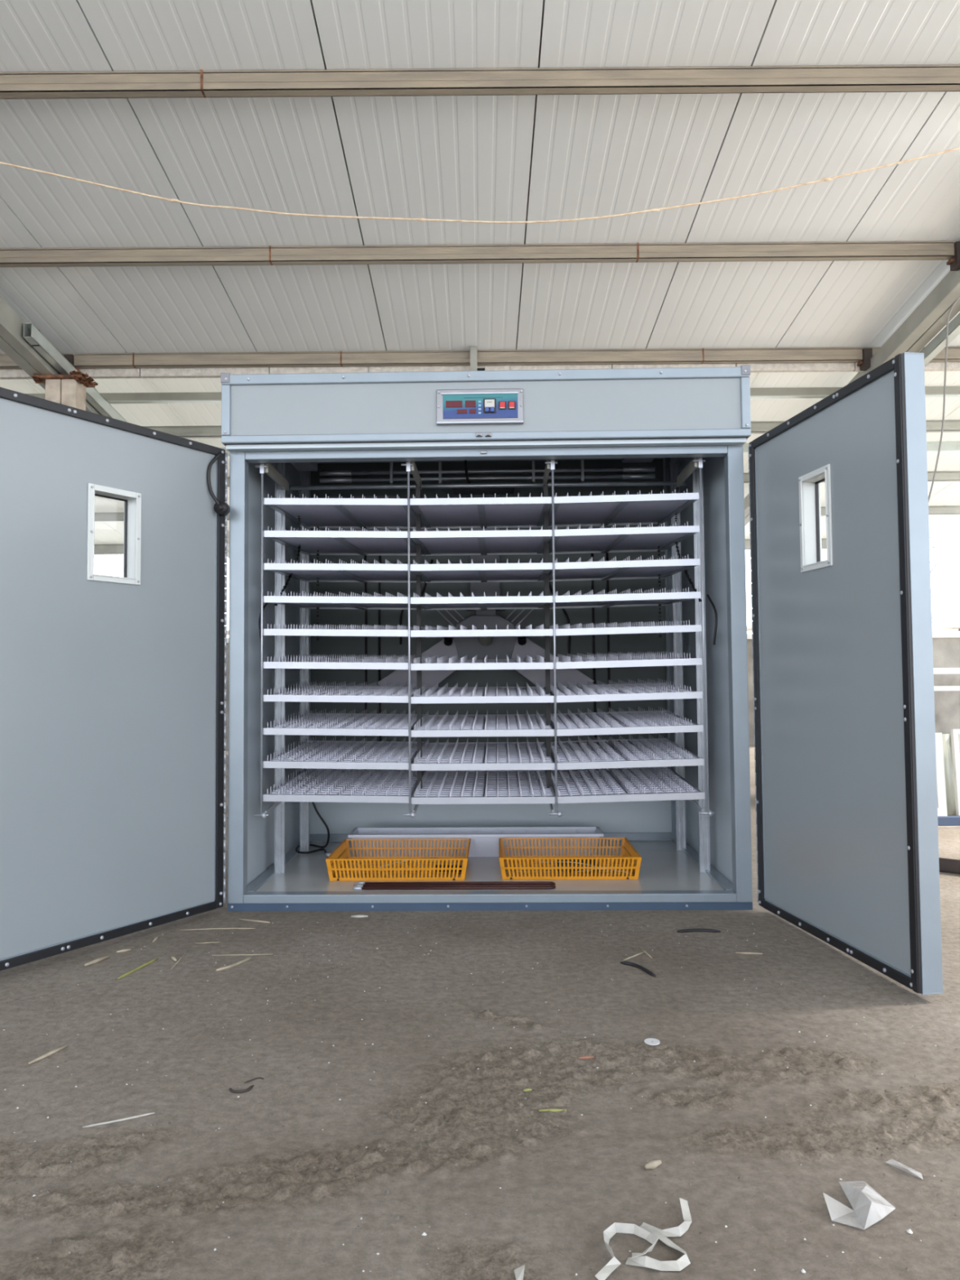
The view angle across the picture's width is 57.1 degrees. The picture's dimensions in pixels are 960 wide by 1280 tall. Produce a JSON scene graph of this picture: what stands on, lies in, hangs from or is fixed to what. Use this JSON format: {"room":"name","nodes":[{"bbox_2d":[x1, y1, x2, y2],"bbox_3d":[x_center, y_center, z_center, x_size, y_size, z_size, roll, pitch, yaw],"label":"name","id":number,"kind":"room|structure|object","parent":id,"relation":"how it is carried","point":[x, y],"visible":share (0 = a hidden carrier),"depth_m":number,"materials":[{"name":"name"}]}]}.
{"room":"industrial warehouse","nodes":[
{"label":"industrial warehouse","id":0,"kind":"room"},
{"bbox_2d":[0,746,959,1279],"bbox_3d":[0.318,2.234,30.863,211.382,0.025,199.326,0,-2,0],"label":"floor","id":1,"kind":"structure","parent":0,"point":[563,1238],"depth_m":1.93,"materials":[{"name":"concrete"}]},
{"bbox_2d":[34,374,95,410],"bbox_3d":[-2.958,-0.327,6.251,0.330,3.075,0.220,0,-2,0],"label":"support column","id":2,"kind":"structure","parent":1,"relation":"on","point":[64,389],"depth_m":6.23,"materials":[{"name":"paint"}]},
{"bbox_2d":[69,370,97,386],"bbox_3d":[-2.811,-1.861,6.253,0.201,0.113,0.145,0,-2,0],"label":"clump","id":3,"kind":"object","parent":2,"relation":"attached to","point":[88,380],"visible":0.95,"depth_m":6.23,"materials":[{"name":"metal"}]},
{"bbox_2d":[0,296,229,558],"bbox_3d":[-3.070,-2.154,5.048,0.235,1.794,12.900,0,-2,0],"label":"rafter","id":4,"kind":"object","parent":2,"relation":"on","point":[13,344],"depth_m":5.89,"materials":[{"name":"metal"}]},
{"bbox_2d":[23,323,127,422],"bbox_3d":[-2.960,-1.896,6.553,0.055,0.293,1.570,0,-2,0],"label":"tube","id":5,"kind":"object","parent":4,"relation":"attached to","point":[32,334],"visible":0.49,"depth_m":6.16,"materials":[{"name":"white"}]},
{"bbox_2d":[0,240,956,266],"bbox_3d":[-1.193,-2.278,5.226,14.144,0.091,0.054,0,-2,0],"label":"ceiling beam","id":6,"kind":"structure","parent":4,"relation":"on","point":[914,250],"depth_m":5.20,"materials":[{"name":"metal"}]},
{"bbox_2d":[0,64,959,98],"bbox_3d":[-1.195,-2.494,3.954,14.144,0.091,0.054,0,-2,0],"label":"ceiling beam","id":7,"kind":"structure","parent":4,"relation":"on","point":[922,77],"depth_m":3.93,"materials":[{"name":"metal"}]},
{"bbox_2d":[0,346,959,379],"bbox_3d":[-1.191,-2.034,6.506,14.150,0.153,0.114,0,-2,0],"label":"ceiling beam","id":8,"kind":"structure","parent":4,"relation":"on","point":[755,355],"depth_m":6.46,"materials":[{"name":"metal"}]},
{"bbox_2d":[25,386,959,404],"bbox_3d":[-1.190,-1.964,7.114,14.150,0.072,0.054,0,-2,0],"label":"tie beam","id":9,"kind":"structure","parent":4,"relation":"on","point":[932,391],"depth_m":7.09,"materials":[{"name":"metal"}]},
{"bbox_2d":[93,538,934,555],"bbox_3d":[-1.185,-1.205,11.436,14.144,0.130,0.052,0,-2,0],"label":"ceiling beam","id":10,"kind":"structure","parent":4,"relation":"attached to","point":[106,548],"depth_m":11.41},
{"bbox_2d":[94,505,959,521],"bbox_3d":[-1.186,-1.442,10.145,14.144,0.095,0.052,0,-2,0],"label":"ceiling beam","id":11,"kind":"structure","parent":4,"relation":"on","point":[954,509],"depth_m":10.12,"materials":[{"name":"metal"}]},
{"bbox_2d":[142,419,959,438],"bbox_3d":[-1.190,-1.845,7.770,14.144,0.095,0.052,0,-2,0],"label":"ceiling beam","id":12,"kind":"structure","parent":4,"relation":"on","point":[934,425],"depth_m":7.75,"materials":[{"name":"metal"}]},
{"bbox_2d":[218,441,959,457],"bbox_3d":[-1.189,-1.764,8.258,14.150,0.084,0.050,0,-2,0],"label":"tie beam","id":13,"kind":"structure","parent":4,"relation":"on","point":[931,446],"depth_m":8.23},
{"bbox_2d":[225,471,959,487],"bbox_3d":[-1.188,-1.630,9.032,14.144,0.095,0.052,0,-2,0],"label":"ceiling beam","id":14,"kind":"structure","parent":4,"relation":"on","point":[940,476],"depth_m":9.01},
{"bbox_2d":[4,920,935,1275],"bbox_3d":[0.066,1.018,2.308,2.689,0.015,2.085,0,-2,0],"label":"pale grit","id":15,"kind":"object","parent":1,"relation":"on","point":[726,1226],"visible":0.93,"depth_m":2.09,"materials":[{"name":"grey"}]},
{"bbox_2d":[0,351,942,995],"bbox_3d":[-0.118,0.003,3.667,2.977,2.150,2.264,-1,-2,1],"label":"egg incubator","id":16,"kind":"object","parent":1,"relation":"on","point":[113,694],"visible":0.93,"depth_m":3.48,"materials":[{"name":"metal"}]},
{"bbox_2d":[267,623,355,629],"bbox_3d":[-0.738,-0.047,4.028,0.288,0.076,0.755,-1,-2,1],"label":"egg tray","id":17,"kind":"object","parent":16,"relation":"on","point":[303,627],"visible":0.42,"depth_m":3.83,"materials":[{"name":"white plastic"}]},
{"bbox_2d":[267,526,357,553],"bbox_3d":[-0.742,-0.455,4.045,0.288,0.076,0.755,-1,-2,1],"label":"egg tray","id":18,"kind":"object","parent":16,"relation":"on","point":[309,544],"visible":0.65,"depth_m":4.01,"materials":[{"name":"white plastic"}]},
{"bbox_2d":[295,801,329,853],"bbox_3d":[-0.839,0.913,4.436,0.188,0.297,0.262,0,-2,0],"label":"power cable","id":19,"kind":"object","parent":16,"relation":"on","point":[322,847],"visible":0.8,"depth_m":4.51,"materials":[{"name":"black plastic"}]},
{"bbox_2d":[267,493,358,526],"bbox_3d":[-0.743,-0.591,4.051,0.288,0.076,0.755,-1,-2,1],"label":"egg tray","id":20,"kind":"object","parent":16,"relation":"on","point":[309,514],"visible":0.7,"depth_m":4.02,"materials":[{"name":"white plastic"}]},
{"bbox_2d":[266,736,362,761],"bbox_3d":[-0.734,0.498,4.005,0.288,0.076,0.755,-1,-2,1],"label":"egg tray","id":21,"kind":"object","parent":16,"relation":"on","point":[319,750],"visible":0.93,"depth_m":4.00,"materials":[{"name":"white plastic"}]},
{"bbox_2d":[266,708,362,728],"bbox_3d":[-0.735,0.362,4.010,0.288,0.076,0.755,-1,-2,1],"label":"egg tray","id":22,"kind":"object","parent":16,"relation":"on","point":[316,720],"visible":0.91,"depth_m":4.01,"materials":[{"name":"white plastic"}]},
{"bbox_2d":[266,768,363,794],"bbox_3d":[-0.733,0.634,3.999,0.288,0.076,0.755,-1,-2,1],"label":"egg tray","id":23,"kind":"object","parent":16,"relation":"on","point":[310,780],"visible":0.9,"depth_m":3.98,"materials":[{"name":"white plastic"}]},
{"bbox_2d":[267,680,362,695],"bbox_3d":[-0.736,0.226,4.016,0.288,0.076,0.755,-1,-2,1],"label":"egg tray","id":24,"kind":"object","parent":16,"relation":"on","point":[315,690],"visible":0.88,"depth_m":3.99,"materials":[{"name":"white plastic"}]},
{"bbox_2d":[267,558,362,580],"bbox_3d":[-0.740,-0.319,4.040,0.288,0.076,0.755,-1,-2,1],"label":"egg tray","id":25,"kind":"object","parent":16,"relation":"on","point":[323,575],"visible":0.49,"depth_m":4.02,"materials":[{"name":"white plastic"}]},
{"bbox_2d":[267,653,362,662],"bbox_3d":[-0.737,0.090,4.022,0.288,0.076,0.755,-1,-2,1],"label":"egg tray","id":26,"kind":"object","parent":16,"relation":"on","point":[305,659],"visible":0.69,"depth_m":3.98,"materials":[{"name":"white plastic"}]},
{"bbox_2d":[267,591,362,607],"bbox_3d":[-0.739,-0.183,4.034,0.288,0.076,0.755,-1,-2,1],"label":"egg tray","id":27,"kind":"object","parent":16,"relation":"on","point":[304,604],"visible":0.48,"depth_m":4.04,"materials":[{"name":"white plastic"}]},
{"bbox_2d":[339,624,413,630],"bbox_3d":[-0.439,-0.044,4.021,0.288,0.076,0.755,-1,-2,1],"label":"egg tray","id":28,"kind":"object","parent":16,"relation":"on","point":[388,627],"visible":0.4,"depth_m":3.87,"materials":[{"name":"white plastic"}]},
{"bbox_2d":[339,559,415,580],"bbox_3d":[-0.441,-0.317,4.033,0.288,0.076,0.755,-1,-2,1],"label":"egg tray","id":29,"kind":"object","parent":16,"relation":"on","point":[364,575],"visible":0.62,"depth_m":4.03,"materials":[{"name":"white plastic"}]},
{"bbox_2d":[339,591,415,608],"bbox_3d":[-0.440,-0.180,4.027,0.288,0.076,0.755,-1,-2,1],"label":"egg tray","id":30,"kind":"object","parent":16,"relation":"on","point":[363,605],"visible":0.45,"depth_m":4.00,"materials":[{"name":"white plastic"}]},
{"bbox_2d":[339,494,416,526],"bbox_3d":[-0.443,-0.589,4.045,0.288,0.076,0.755,-1,-2,1],"label":"egg tray","id":31,"kind":"object","parent":16,"relation":"on","point":[368,515],"visible":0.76,"depth_m":4.01,"materials":[{"name":"white plastic"}]},
{"bbox_2d":[339,526,416,553],"bbox_3d":[-0.442,-0.453,4.039,0.288,0.076,0.755,-1,-2,1],"label":"egg tray","id":32,"kind":"object","parent":16,"relation":"on","point":[367,545],"visible":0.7,"depth_m":4.02,"materials":[{"name":"white plastic"}]},
{"bbox_2d":[339,653,416,663],"bbox_3d":[-0.438,0.092,4.016,0.288,0.076,0.755,-1,-2,1],"label":"egg tray","id":33,"kind":"object","parent":16,"relation":"on","point":[375,660],"visible":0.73,"depth_m":3.97,"materials":[{"name":"white plastic"}]},
{"bbox_2d":[339,768,422,795],"bbox_3d":[-0.433,0.637,3.992,0.288,0.076,0.755,-1,-2,1],"label":"egg tray","id":34,"kind":"object","parent":16,"relation":"on","point":[371,781],"visible":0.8,"depth_m":3.97,"materials":[{"name":"white plastic"}]},
{"bbox_2d":[339,737,422,762],"bbox_3d":[-0.434,0.500,3.998,0.288,0.076,0.755,-1,-2,1],"label":"egg tray","id":35,"kind":"object","parent":16,"relation":"on","point":[395,751],"visible":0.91,"depth_m":4.00,"materials":[{"name":"white plastic"}]},
{"bbox_2d":[339,709,422,728],"bbox_3d":[-0.436,0.364,4.004,0.288,0.076,0.755,-1,-2,1],"label":"egg tray","id":36,"kind":"object","parent":16,"relation":"on","point":[369,721],"visible":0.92,"depth_m":4.00,"materials":[{"name":"white plastic"}]},
{"bbox_2d":[339,681,422,696],"bbox_3d":[-0.437,0.228,4.010,0.288,0.076,0.755,-1,-2,1],"label":"egg tray","id":37,"kind":"object","parent":16,"relation":"on","point":[366,691],"visible":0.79,"depth_m":4.01,"materials":[{"name":"white plastic"}]},
{"bbox_2d":[325,838,471,880],"bbox_3d":[-0.349,0.987,3.980,0.605,0.096,0.465,-1,-2,1],"label":"plastic crate","id":38,"kind":"object","parent":16,"relation":"on","point":[340,857],"visible":1,"depth_m":3.83,"materials":[{"name":"orange"}]},
{"bbox_2d":[413,625,476,630],"bbox_3d":[-0.130,-0.042,4.015,0.288,0.072,0.755,-1,-2,1],"label":"egg tray","id":39,"kind":"object","parent":16,"relation":"on","point":[441,628],"visible":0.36,"depth_m":3.91,"materials":[{"name":"white plastic"}]},
{"bbox_2d":[413,493,480,526],"bbox_3d":[-0.134,-0.589,4.038,0.288,0.072,0.755,-1,-2,1],"label":"egg tray","id":40,"kind":"object","parent":16,"relation":"on","point":[441,515],"visible":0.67,"depth_m":4.01,"materials":[{"name":"white plastic"}]},
{"bbox_2d":[413,526,480,553],"bbox_3d":[-0.133,-0.453,4.032,0.288,0.072,0.755,-1,-2,1],"label":"egg tray","id":41,"kind":"object","parent":16,"relation":"on","point":[455,544],"visible":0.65,"depth_m":4.02,"materials":[{"name":"white plastic"}]},
{"bbox_2d":[413,559,480,580],"bbox_3d":[-0.132,-0.316,4.026,0.288,0.072,0.755,-1,-2,1],"label":"egg tray","id":42,"kind":"object","parent":16,"relation":"on","point":[430,575],"visible":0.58,"depth_m":4.02,"materials":[{"name":"white plastic"}]},
{"bbox_2d":[414,591,479,608],"bbox_3d":[-0.131,-0.179,4.021,0.288,0.072,0.755,-1,-2,1],"label":"egg tray","id":43,"kind":"object","parent":16,"relation":"on","point":[439,605],"visible":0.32,"depth_m":4.04,"materials":[{"name":"white plastic"}]},
{"bbox_2d":[413,711,484,729],"bbox_3d":[-0.127,0.368,3.997,0.288,0.072,0.755,-1,-2,1],"label":"egg tray","id":44,"kind":"object","parent":16,"relation":"on","point":[467,722],"visible":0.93,"depth_m":4.02,"materials":[{"name":"white plastic"}]},
{"bbox_2d":[413,682,484,697],"bbox_3d":[-0.128,0.231,4.003,0.288,0.072,0.755,-1,-2,1],"label":"egg tray","id":45,"kind":"object","parent":16,"relation":"on","point":[446,691],"visible":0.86,"depth_m":4.05,"materials":[{"name":"white plastic"}]},
{"bbox_2d":[413,654,484,663],"bbox_3d":[-0.129,0.095,4.009,0.288,0.072,0.755,-1,-2,1],"label":"egg tray","id":46,"kind":"object","parent":16,"relation":"on","point":[433,660],"visible":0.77,"depth_m":4.08,"materials":[{"name":"white plastic"}]},
{"bbox_2d":[413,738,485,763],"bbox_3d":[-0.125,0.505,3.991,0.288,0.072,0.755,-1,-2,1],"label":"egg tray","id":47,"kind":"object","parent":16,"relation":"on","point":[466,752],"visible":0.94,"depth_m":4.00,"materials":[{"name":"white plastic"}]},
{"bbox_2d":[414,770,485,796],"bbox_3d":[-0.124,0.642,3.985,0.288,0.072,0.755,-1,-2,1],"label":"egg tray","id":48,"kind":"object","parent":16,"relation":"on","point":[435,783],"visible":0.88,"depth_m":3.99,"materials":[{"name":"white plastic"}]},
{"bbox_2d":[352,880,555,890],"bbox_3d":[-0.103,1.012,3.634,0.830,0.018,0.106,-1,-2,1],"label":"heating unit","id":49,"kind":"object","parent":16,"relation":"on","point":[362,885],"visible":1,"depth_m":3.62,"materials":[{"name":"brown metal"}]},
{"bbox_2d":[347,826,604,857],"bbox_3d":[-0.019,0.991,4.319,1.224,0.113,0.211,-1,-2,1],"label":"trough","id":50,"kind":"object","parent":16,"relation":"on","point":[484,842],"visible":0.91,"depth_m":4.24,"materials":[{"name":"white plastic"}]},
{"bbox_2d":[483,493,544,525],"bbox_3d":[0.159,-0.592,4.032,0.288,0.072,0.755,-1,-2,1],"label":"egg tray","id":51,"kind":"object","parent":16,"relation":"on","point":[509,514],"visible":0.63,"depth_m":4.01,"materials":[{"name":"white plastic"}]},
{"bbox_2d":[483,525,544,552],"bbox_3d":[0.160,-0.455,4.026,0.288,0.072,0.755,-1,-2,1],"label":"egg tray","id":52,"kind":"object","parent":16,"relation":"on","point":[529,544],"visible":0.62,"depth_m":4.01,"materials":[{"name":"white plastic"}]},
{"bbox_2d":[484,591,543,607],"bbox_3d":[0.162,-0.182,4.014,0.288,0.072,0.755,-1,-2,1],"label":"egg tray","id":53,"kind":"object","parent":16,"relation":"on","point":[524,604],"visible":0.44,"depth_m":4.04,"materials":[{"name":"white plastic"}]},
{"bbox_2d":[484,558,544,580],"bbox_3d":[0.161,-0.318,4.020,0.288,0.072,0.755,-1,-2,1],"label":"egg tray","id":54,"kind":"object","parent":16,"relation":"on","point":[491,575],"visible":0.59,"depth_m":4.02,"materials":[{"name":"white plastic"}]},
{"bbox_2d":[484,654,545,662],"bbox_3d":[0.164,0.092,4.003,0.288,0.072,0.755,-1,-2,1],"label":"egg tray","id":55,"kind":"object","parent":16,"relation":"on","point":[528,659],"visible":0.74,"depth_m":4.16,"materials":[{"name":"white plastic"}]},
{"bbox_2d":[484,682,551,696],"bbox_3d":[0.165,0.229,3.997,0.288,0.072,0.755,-1,-2,1],"label":"egg tray","id":56,"kind":"object","parent":16,"relation":"on","point":[507,691],"visible":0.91,"depth_m":4.05,"materials":[{"name":"white plastic"}]},
{"bbox_2d":[484,709,551,729],"bbox_3d":[0.166,0.365,3.991,0.288,0.072,0.755,-1,-2,1],"label":"egg tray","id":57,"kind":"object","parent":16,"relation":"on","point":[493,722],"visible":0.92,"depth_m":4.02,"materials":[{"name":"white plastic"}]},
{"bbox_2d":[484,737,552,763],"bbox_3d":[0.168,0.502,3.985,0.288,0.072,0.755,-1,-2,1],"label":"egg tray","id":58,"kind":"object","parent":16,"relation":"on","point":[497,752],"visible":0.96,"depth_m":4.01,"materials":[{"name":"white plastic"}]},
{"bbox_2d":[484,769,553,796],"bbox_3d":[0.169,0.639,3.979,0.288,0.072,0.755,-1,-2,1],"label":"egg tray","id":59,"kind":"object","parent":16,"relation":"on","point":[509,783],"visible":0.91,"depth_m":4.00,"materials":[{"name":"white plastic"}]},
{"bbox_2d":[498,837,641,879],"bbox_3d":[0.389,0.981,3.974,0.605,0.096,0.465,-1,-2,1],"label":"plastic crate","id":60,"kind":"object","parent":16,"relation":"on","point":[632,860],"visible":1,"depth_m":3.81,"materials":[{"name":"orange"}]},
{"bbox_2d":[550,652,617,662],"bbox_3d":[0.467,0.086,3.997,0.288,0.078,0.755,0,-2,1],"label":"egg tray","id":61,"kind":"object","parent":16,"relation":"on","point":[569,658],"visible":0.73,"depth_m":3.99,"materials":[{"name":"white plastic"}]},
{"bbox_2d":[555,589,616,606],"bbox_3d":[0.464,-0.187,4.008,0.288,0.077,0.755,0,-2,1],"label":"egg tray","id":62,"kind":"object","parent":16,"relation":"on","point":[602,602],"visible":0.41,"depth_m":4.01,"materials":[{"name":"white plastic"}]},
{"bbox_2d":[550,491,622,524],"bbox_3d":[0.461,-0.597,4.026,0.288,0.076,0.755,0,-2,1],"label":"egg tray","id":63,"kind":"object","parent":16,"relation":"on","point":[593,513],"visible":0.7,"depth_m":4.00,"materials":[{"name":"white plastic"}]},
{"bbox_2d":[551,523,621,551],"bbox_3d":[0.462,-0.460,4.020,0.288,0.076,0.755,0,-2,1],"label":"egg tray","id":64,"kind":"object","parent":16,"relation":"on","point":[574,543],"visible":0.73,"depth_m":4.00,"materials":[{"name":"white plastic"}]},
{"bbox_2d":[551,556,621,579],"bbox_3d":[0.463,-0.324,4.014,0.288,0.077,0.755,0,-2,1],"label":"egg tray","id":65,"kind":"object","parent":16,"relation":"on","point":[585,573],"visible":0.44,"depth_m":4.01,"materials":[{"name":"white plastic"}]},
{"bbox_2d":[550,680,623,695],"bbox_3d":[0.468,0.222,3.991,0.288,0.079,0.755,0,-2,1],"label":"egg tray","id":66,"kind":"object","parent":16,"relation":"on","point":[561,690],"visible":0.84,"depth_m":3.99,"materials":[{"name":"white plastic"}]},
{"bbox_2d":[550,708,625,728],"bbox_3d":[0.469,0.359,3.985,0.288,0.079,0.755,0,-2,1],"label":"egg tray","id":67,"kind":"object","parent":16,"relation":"on","point":[599,719],"visible":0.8,"depth_m":3.98,"materials":[{"name":"white plastic"}]},
{"bbox_2d":[551,735,625,762],"bbox_3d":[0.469,0.495,3.979,0.288,0.080,0.755,0,-2,1],"label":"egg tray","id":68,"kind":"object","parent":16,"relation":"on","point":[599,749],"visible":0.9,"depth_m":3.98,"materials":[{"name":"white plastic"}]},
{"bbox_2d":[551,768,626,795],"bbox_3d":[0.470,0.632,3.973,0.288,0.080,0.755,0,-2,1],"label":"egg tray","id":69,"kind":"object","parent":16,"relation":"on","point":[571,782],"visible":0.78,"depth_m":3.95,"materials":[{"name":"white plastic"}]},
{"bbox_2d":[606,586,688,604],"bbox_3d":[0.763,-0.196,4.002,0.288,0.076,0.755,0,-2,1],"label":"egg tray","id":70,"kind":"object","parent":16,"relation":"on","point":[659,601],"visible":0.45,"depth_m":3.99,"materials":[{"name":"white plastic"}]},
{"bbox_2d":[608,554,688,577],"bbox_3d":[0.762,-0.332,4.008,0.288,0.076,0.755,0,-2,1],"label":"egg tray","id":71,"kind":"object","parent":16,"relation":"on","point":[643,571],"visible":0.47,"depth_m":3.99,"materials":[{"name":"white plastic"}]},
{"bbox_2d":[606,650,690,660],"bbox_3d":[0.765,0.077,3.990,0.288,0.076,0.755,0,-2,1],"label":"egg tray","id":72,"kind":"object","parent":16,"relation":"on","point":[628,656],"visible":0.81,"depth_m":3.97,"materials":[{"name":"white plastic"}]},
{"bbox_2d":[609,488,688,523],"bbox_3d":[0.760,-0.604,4.020,0.288,0.076,0.755,0,-2,1],"label":"egg tray","id":73,"kind":"object","parent":16,"relation":"on","point":[651,511],"visible":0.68,"depth_m":4.00,"materials":[{"name":"white plastic"}]},
{"bbox_2d":[608,620,689,627],"bbox_3d":[0.764,-0.059,3.996,0.288,0.076,0.755,0,-2,1],"label":"egg tray","id":74,"kind":"object","parent":16,"relation":"on","point":[627,624],"visible":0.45,"depth_m":3.84,"materials":[{"name":"white plastic"}]},
{"bbox_2d":[611,521,688,550],"bbox_3d":[0.761,-0.468,4.014,0.288,0.076,0.755,0,-2,1],"label":"egg tray","id":75,"kind":"object","parent":16,"relation":"on","point":[633,541],"visible":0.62,"depth_m":3.99,"materials":[{"name":"white plastic"}]},
{"bbox_2d":[608,678,692,693],"bbox_3d":[0.766,0.213,3.985,0.288,0.076,0.755,0,-2,1],"label":"egg tray","id":76,"kind":"object","parent":16,"relation":"on","point":[650,687],"visible":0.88,"depth_m":3.94,"materials":[{"name":"white plastic"}]},
{"bbox_2d":[607,706,695,727],"bbox_3d":[0.767,0.349,3.979,0.288,0.076,0.755,0,-2,1],"label":"egg tray","id":77,"kind":"object","parent":16,"relation":"on","point":[629,718],"visible":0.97,"depth_m":3.98,"materials":[{"name":"white plastic"}]},
{"bbox_2d":[608,733,697,759],"bbox_3d":[0.768,0.485,3.973,0.288,0.076,0.755,0,-2,1],"label":"egg tray","id":78,"kind":"object","parent":16,"relation":"on","point":[629,748],"visible":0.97,"depth_m":3.97,"materials":[{"name":"white plastic"}]},
{"bbox_2d":[608,766,698,793],"bbox_3d":[0.769,0.622,3.967,0.288,0.076,0.755,0,-2,1],"label":"egg tray","id":79,"kind":"object","parent":16,"relation":"on","point":[656,780],"visible":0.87,"depth_m":3.94,"materials":[{"name":"white plastic"}]},
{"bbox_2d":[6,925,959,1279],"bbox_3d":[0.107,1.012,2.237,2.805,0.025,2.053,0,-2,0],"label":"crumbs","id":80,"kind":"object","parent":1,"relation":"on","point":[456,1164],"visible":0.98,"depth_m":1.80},
{"bbox_2d":[595,1222,658,1279],"bbox_3d":[0.220,0.967,1.402,0.142,0.021,0.083,2,-3,-41],"label":"ribbon","id":81,"kind":"object","parent":1,"relation":"on","point":[624,1228],"visible":1,"depth_m":1.43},
{"bbox_2d":[625,1225,690,1271],"bbox_3d":[0.291,0.971,1.411,0.095,0.015,0.108,-1,-3,23],"label":"ribbon","id":82,"kind":"object","parent":1,"relation":"on","point":[646,1261],"visible":1,"depth_m":1.38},
{"bbox_2d":[641,1197,692,1236],"bbox_3d":[0.323,0.970,1.474,0.106,0.019,0.057,1,-3,-32],"label":"ribbon","id":83,"kind":"object","parent":1,"relation":"on","point":[677,1231],"visible":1,"depth_m":1.46,"materials":[{"name":"plastic"}]},
{"bbox_2d":[822,1181,895,1229],"bbox_3d":[0.650,0.964,1.521,0.139,0.026,0.098,2,-3,-43],"label":"film","id":84,"kind":"object","parent":1,"relation":"on","point":[868,1206],"visible":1,"depth_m":1.50,"materials":[{"name":"plastic"}]},
{"bbox_2d":[884,1159,923,1179],"bbox_3d":[0.791,0.981,1.639,0.018,0.009,0.071,1,-3,-36],"label":"scrap","id":85,"kind":"object","parent":1,"relation":"on","point":[891,1162],"visible":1,"depth_m":1.64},
{"bbox_2d":[933,667,959,690],"bbox_3d":[3.805,0.689,6.573,2.400,0.965,0.605,0,-2,0],"label":"rail","id":86,"kind":"object","parent":1,"relation":"on","point":[935,670],"visible":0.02,"depth_m":6.29,"materials":[{"name":"white metal"}]},
{"bbox_2d":[937,815,959,828],"bbox_3d":[3.509,1.089,5.327,2.200,0.065,0.140,0,-2,0],"label":"bar","id":87,"kind":"object","parent":1,"relation":"on","point":[948,821],"visible":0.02,"depth_m":5.28,"materials":[{"name":"blue"}]},
{"bbox_2d":[934,732,946,816],"bbox_3d":[2.656,0.815,5.351,0.300,0.502,0.085,0,-2,0],"label":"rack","id":88,"kind":"object","parent":87,"relation":"on","point":[940,782],"visible":0.2,"depth_m":5.33,"materials":[{"name":"white metal"}]},
{"bbox_2d":[942,733,959,815],"bbox_3d":[3.149,0.856,5.448,0.626,0.550,0.080,0,-2,0],"label":"sheet","id":89,"kind":"object","parent":87,"relation":"on","point":[946,738],"visible":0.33,"depth_m":5.45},
{"bbox_2d":[950,728,959,815],"bbox_3d":[3.486,0.798,5.363,1.200,0.521,0.066,0,-2,0],"label":"rack","id":90,"kind":"object","parent":87,"relation":"on","point":[954,733],"visible":1,"depth_m":5.36,"materials":[{"name":"white metal"}]},
{"bbox_2d":[938,857,959,874],"bbox_3d":[2.621,1.029,3.774,1.500,0.065,0.070,-2,-3,38],"label":"steel angle","id":91,"kind":"object","parent":1,"relation":"on","point":[945,865],"visible":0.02,"depth_m":4.08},
{"bbox_2d":[0,0,959,544],"bbox_3d":[-1.220,-2.581,3.864,14.400,2.004,15.500,0,-2,0],"label":"ceiling","id":92,"kind":"structure","parent":0,"point":[517,157],"depth_m":4.66,"materials":[{"name":"white metal"}]},
{"bbox_2d":[470,346,484,370],"bbox_3d":[-0.017,-2.013,6.429,0.107,0.232,0.075,0,-2,0],"label":"bracket","id":93,"kind":"object","parent":92,"relation":"attached to","point":[473,365],"visible":0.64,"depth_m":6.39,"materials":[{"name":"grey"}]},
{"bbox_2d":[744,240,959,525],"bbox_3d":[2.900,-2.220,5.049,0.245,1.754,12.900,0,-2,0],"label":"rafter","id":94,"kind":"object","parent":92,"relation":"attached to","point":[929,317],"depth_m":5.76,"materials":[{"name":"metal"}]},
{"bbox_2d":[0,146,959,223],"bbox_3d":[-0.103,-2.150,3.996,6.071,0.536,0.016,0,-2,0],"label":"rope","id":95,"kind":"object","parent":94,"relation":"hanging from","point":[172,200],"visible":1,"depth_m":3.99,"materials":[{"name":"fabric"}]},
{"bbox_2d":[920,312,959,366],"bbox_3d":[3.075,-1.970,6.014,0.060,0.245,1.350,0,-2,0],"label":"roof beam","id":96,"kind":"structure","parent":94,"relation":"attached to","point":[938,343],"depth_m":5.84,"materials":[{"name":"white"}]},
{"bbox_2d":[928,295,959,502],"bbox_3d":[2.714,-1.372,5.062,0.457,1.535,0.010,0,-2,0],"label":"hanging wire","id":97,"kind":"object","parent":94,"relation":"hanging from","point":[957,299],"visible":0.87,"depth_m":5.06,"materials":[{"name":"grey"}]},
{"bbox_2d":[928,525,959,548],"bbox_3d":[5.491,-1.221,10.360,0.941,0.462,0.050,0,-2,0],"label":"diagonal brace","id":98,"kind":"object","parent":92,"relation":"attached to","point":[951,534],"visible":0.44,"depth_m":10.33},
{"bbox_2d":[223,631,959,750],"bbox_3d":[-0.995,0.693,11.681,26.000,1.470,0.300,0,-2,0],"label":"wall","id":99,"kind":"structure","parent":0,"point":[945,645],"depth_m":11.58,"materials":[{"name":"concrete"}]},
{"bbox_2d":[226,623,959,635],"bbox_3d":[-1.001,-0.101,11.715,26.000,0.120,0.120,0,-2,0],"label":"wall rail","id":100,"kind":"object","parent":99,"relation":"on","point":[935,627],"visible":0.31,"depth_m":11.68,"materials":[{"name":"metal"}]},
{"bbox_3d":[10.010,1.262,9.952,100.000,0.012,100.000,0,-2,0],"label":"ground","id":101,"kind":"structure","parent":0,"visible":0},
{"bbox_2d":[929,543,955,623],"bbox_3d":[15.589,-1.230,31.085,2.023,6.715,1.806,2,-3,-43],"label":"bare tree","id":102,"kind":"object","parent":101,"relation":"on","point":[935,564],"visible":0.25,"depth_m":30.94,"materials":[{"name":"grey plant"}]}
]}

